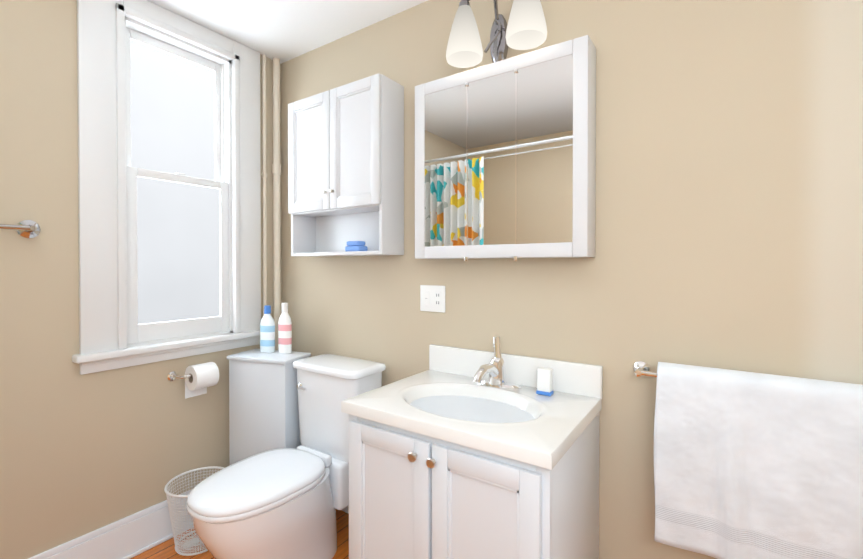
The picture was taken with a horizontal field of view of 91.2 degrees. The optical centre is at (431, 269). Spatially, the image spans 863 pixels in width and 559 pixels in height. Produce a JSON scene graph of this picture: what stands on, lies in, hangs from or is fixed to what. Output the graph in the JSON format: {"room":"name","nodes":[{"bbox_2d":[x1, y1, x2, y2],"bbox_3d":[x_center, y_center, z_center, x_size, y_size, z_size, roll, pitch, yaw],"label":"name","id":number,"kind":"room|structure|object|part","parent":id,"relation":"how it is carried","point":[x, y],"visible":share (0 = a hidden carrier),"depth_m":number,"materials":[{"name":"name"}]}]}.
{"room":"bathroom","nodes":[
{"label":"bathroom","id":0,"kind":"room"},
{"bbox_2d":[0,0,281,558],"bbox_3d":[-1.772,0.034,1.665,0.220,2.640,2.600,0,1,34],"label":"wall","id":1,"kind":"structure","parent":0,"point":[83,454],"depth_m":1.78,"materials":[{"name":"paint"}]},
{"bbox_2d":[0,220,40,237],"bbox_3d":[-1.719,-0.159,1.478,0.076,0.073,0.547,0,1,34],"label":"towel rail","id":2,"kind":"object","parent":1,"relation":"attached to","point":[27,228],"visible":1,"depth_m":1.67,"materials":[{"name":"silver metal"}]},
{"bbox_2d":[28,490,192,558],"bbox_3d":[-1.669,1.258,1.605,0.030,0.192,2.600,0,1,34],"label":"baseboard","id":3,"kind":"structure","parent":1,"relation":"attached to","point":[135,534],"depth_m":1.97,"materials":[{"name":"white paint"}]},
{"bbox_2d":[72,0,260,374],"bbox_3d":[-1.320,-0.417,2.208,0.212,1.743,0.916,0,1,34],"label":"window","id":4,"kind":"structure","parent":1,"relation":"in","point":[102,25],"depth_m":2.14,"materials":[{"name":"white paint"}]},
{"bbox_3d":[-1.350,-0.799,2.225,0.006,0.643,0.423,0,1,34],"label":"upper window sash glass pane","id":5,"kind":"part","parent":4,"relation":"part of","materials":[{"name":"white glass"}]},
{"bbox_3d":[-1.350,-0.805,2.225,0.036,0.717,0.499,0,1,34],"label":"window sash","id":6,"kind":"part","parent":4,"relation":"part of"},
{"bbox_3d":[-1.304,-0.067,2.200,0.038,0.838,0.499,0,1,34],"label":"window sash","id":7,"kind":"part","parent":4,"relation":"part of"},
{"bbox_3d":[-1.304,-0.091,2.200,0.006,0.718,0.417,0,1,34],"label":"lower window sash glass pane","id":8,"kind":"part","parent":4,"relation":"part of","materials":[{"name":"white glass"}]},
{"bbox_2d":[167,362,218,398],"bbox_3d":[-1.213,0.579,2.169,0.140,0.178,0.207,0,1,34],"label":"toilet paper holder","id":9,"kind":"object","parent":1,"relation":"attached to","point":[200,378],"visible":1,"depth_m":2.16,"materials":[{"name":"white paper"}]},
{"bbox_2d":[261,54,280,349],"bbox_3d":[-0.972,0.028,2.589,0.060,2.636,0.111,0,1,34],"label":"riser pipe","id":10,"kind":"object","parent":1,"relation":"attached to","point":[276,168],"visible":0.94,"depth_m":2.58,"materials":[{"name":"beige metal"}]},
{"bbox_2d":[131,509,348,558],"bbox_3d":[-0.380,1.412,0.728,3.650,0.100,3.000,0,1,34],"label":"floor","id":11,"kind":"structure","parent":0,"point":[165,550],"depth_m":2.04,"materials":[{"name":"brown wood"}]},
{"bbox_2d":[164,466,223,555],"bbox_3d":[-1.148,1.195,2.091,0.293,0.306,0.293,0,1,34],"label":"wastebasket","id":12,"kind":"object","parent":11,"relation":"on","point":[190,542],"visible":0.48,"depth_m":2.01,"materials":[{"name":"white metal"}]},
{"bbox_2d":[227,348,310,464],"bbox_3d":[-0.896,0.909,2.342,0.386,0.878,0.224,0,1,19],"label":"base cabinet","id":13,"kind":"object","parent":11,"relation":"on","point":[263,405],"visible":0.4,"depth_m":2.25,"materials":[{"name":"white wood"}]},
{"bbox_2d":[260,305,274,352],"bbox_3d":[-0.930,0.337,2.400,0.092,0.262,0.057,0,1,19],"label":"bottle","id":14,"kind":"object","parent":13,"relation":"on","point":[267,333],"visible":1,"depth_m":2.38,"materials":[{"name":"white plastic"}]},
{"bbox_2d":[278,303,291,353],"bbox_3d":[-0.822,0.329,2.373,0.082,0.280,0.051,0,1,19],"label":"bottle","id":15,"kind":"object","parent":13,"relation":"on","point":[284,334],"visible":1,"depth_m":2.35,"materials":[{"name":"white plastic"}]},
{"bbox_2d":[186,354,385,558],"bbox_3d":[-0.644,0.914,1.926,0.468,0.875,0.860,0,1,34],"label":"toilet","id":16,"kind":"object","parent":11,"relation":"on","point":[283,503],"visible":0.94,"depth_m":1.82,"materials":[{"name":"white ceramic"}]},
{"bbox_3d":[-0.722,0.894,1.812,0.402,0.061,0.583,0,1,34],"label":"seat","id":17,"kind":"part","parent":16,"relation":"part of","materials":[{"name":"white plastic"}]},
{"bbox_3d":[-0.653,0.595,2.132,0.082,0.031,0.026,0,1,34],"label":"handle","id":18,"kind":"part","parent":16,"relation":"part of","materials":[{"name":"silver metal"}]},
{"bbox_2d":[341,336,602,558],"bbox_3d":[0.152,0.816,1.560,0.778,1.077,0.609,0,1,34],"label":"bathroom vanity","id":19,"kind":"object","parent":11,"relation":"on","point":[458,453],"visible":1,"depth_m":1.39,"materials":[{"name":"painted wood"},{"name":"cultured marble"},{"name":"brushed nickel"}]},
{"bbox_3d":[-0.029,0.598,1.329,0.104,0.032,0.026,0,1,34],"label":"knob","id":20,"kind":"part","parent":19,"relation":"part of","materials":[{"name":"silver metal"}]},
{"bbox_3d":[0.001,0.886,1.339,0.710,0.671,0.020,0,1,34],"label":"door","id":21,"kind":"part","parent":19,"relation":"part of","materials":[{"name":"white wood"}]},
{"bbox_2d":[341,344,602,469],"bbox_3d":[0.158,0.491,1.566,0.778,0.257,0.588,0,1,34],"label":"countertop","id":22,"kind":"structure","parent":19,"relation":"on","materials":[{"name":"white stone"}]},
{"bbox_2d":[473,336,520,390],"bbox_3d":[0.207,0.448,1.638,0.203,0.341,0.298,0,1,34],"label":"faucet","id":23,"kind":"object","parent":22,"relation":"on","point":[496,380],"depth_m":1.70,"materials":[{"name":"silver metal"}]},
{"bbox_2d":[536,367,553,395],"bbox_3d":[0.434,0.428,1.617,0.056,0.098,0.040,0,1,34],"label":"soap box","id":24,"kind":"object","parent":22,"relation":"on","point":[544,381],"visible":1,"depth_m":1.60,"materials":[{"name":"white plastic"}]},
{"bbox_2d":[147,0,427,63],"bbox_3d":[-0.380,-1.328,0.704,3.650,0.100,3.000,0,1,34],"label":"ceiling","id":25,"kind":"structure","parent":0,"point":[283,31],"depth_m":2.18,"materials":[{"name":"paint"}]},
{"bbox_2d":[281,0,862,558],"bbox_3d":[0.403,0.032,1.865,3.650,2.640,0.180,0,1,34],"label":"wall","id":26,"kind":"structure","parent":0,"point":[729,192],"depth_m":1.49,"materials":[{"name":"paint"}]},
{"bbox_2d":[342,506,348,513],"bbox_3d":[0.368,1.257,1.779,3.200,0.192,0.018,0,1,34],"label":"baseboard","id":27,"kind":"structure","parent":26,"relation":"attached to","point":[346,509],"depth_m":2.34,"materials":[{"name":"white paint"}]},
{"bbox_2d":[288,73,403,256],"bbox_3d":[-0.471,-0.492,2.218,0.668,0.842,0.207,0,1,34],"label":"upper cabinet","id":28,"kind":"object","parent":26,"relation":"attached to","point":[346,170],"visible":1,"depth_m":2.12,"materials":[{"name":"white painted wood"}]},
{"bbox_3d":[-0.524,-0.393,2.142,0.076,0.022,0.020,0,1,34],"label":"knob","id":29,"kind":"part","parent":28,"relation":"part of","materials":[{"name":"silver metal"}]},
{"bbox_3d":[-0.513,-0.609,2.156,0.664,0.604,0.019,0,1,34],"label":"door","id":30,"kind":"part","parent":28,"relation":"part of","materials":[{"name":"white wood"}]},
{"bbox_2d":[420,285,444,312],"bbox_3d":[0.004,0.141,2.020,0.143,0.126,0.012,0,1,34],"label":"outlet","id":31,"kind":"object","parent":26,"relation":"attached to","point":[432,298],"visible":1,"depth_m":2.02,"materials":[{"name":"white plastic"}]},
{"bbox_2d":[446,0,546,67],"bbox_3d":[0.267,-0.989,1.701,0.422,0.254,0.225,0,1,34],"label":"light","id":32,"kind":"object","parent":26,"relation":"attached to","point":[525,28],"visible":0.96,"depth_m":1.69,"materials":[{"name":"white glass"}]},
{"bbox_2d":[415,35,595,260],"bbox_3d":[0.270,-0.434,1.765,0.767,0.803,0.121,0,1,34],"label":"medicine cabinet mirror","id":33,"kind":"object","parent":26,"relation":"attached to","point":[505,158],"visible":1,"depth_m":1.67,"materials":[{"name":"white mirror"}]},
{"bbox_3d":[0.243,-0.440,1.724,0.663,0.685,0.007,0,1,34],"label":"glass","id":34,"kind":"part","parent":33,"relation":"part of","materials":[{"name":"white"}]},
{"bbox_2d":[633,361,656,377],"bbox_3d":[1.044,0.359,1.269,0.814,0.054,0.084,0,1,34],"label":"towel rail","id":35,"kind":"object","parent":26,"relation":"attached to","point":[641,368],"visible":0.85,"depth_m":1.47,"materials":[{"name":"silver metal"}]},
{"bbox_2d":[654,362,862,558],"bbox_3d":[1.026,0.601,1.235,0.662,0.574,0.117,0,1,34],"label":"hanging towel","id":36,"kind":"object","parent":35,"relation":"hanging from","point":[750,465],"visible":1,"depth_m":1.24,"materials":[{"name":"fabric"}]}
]}

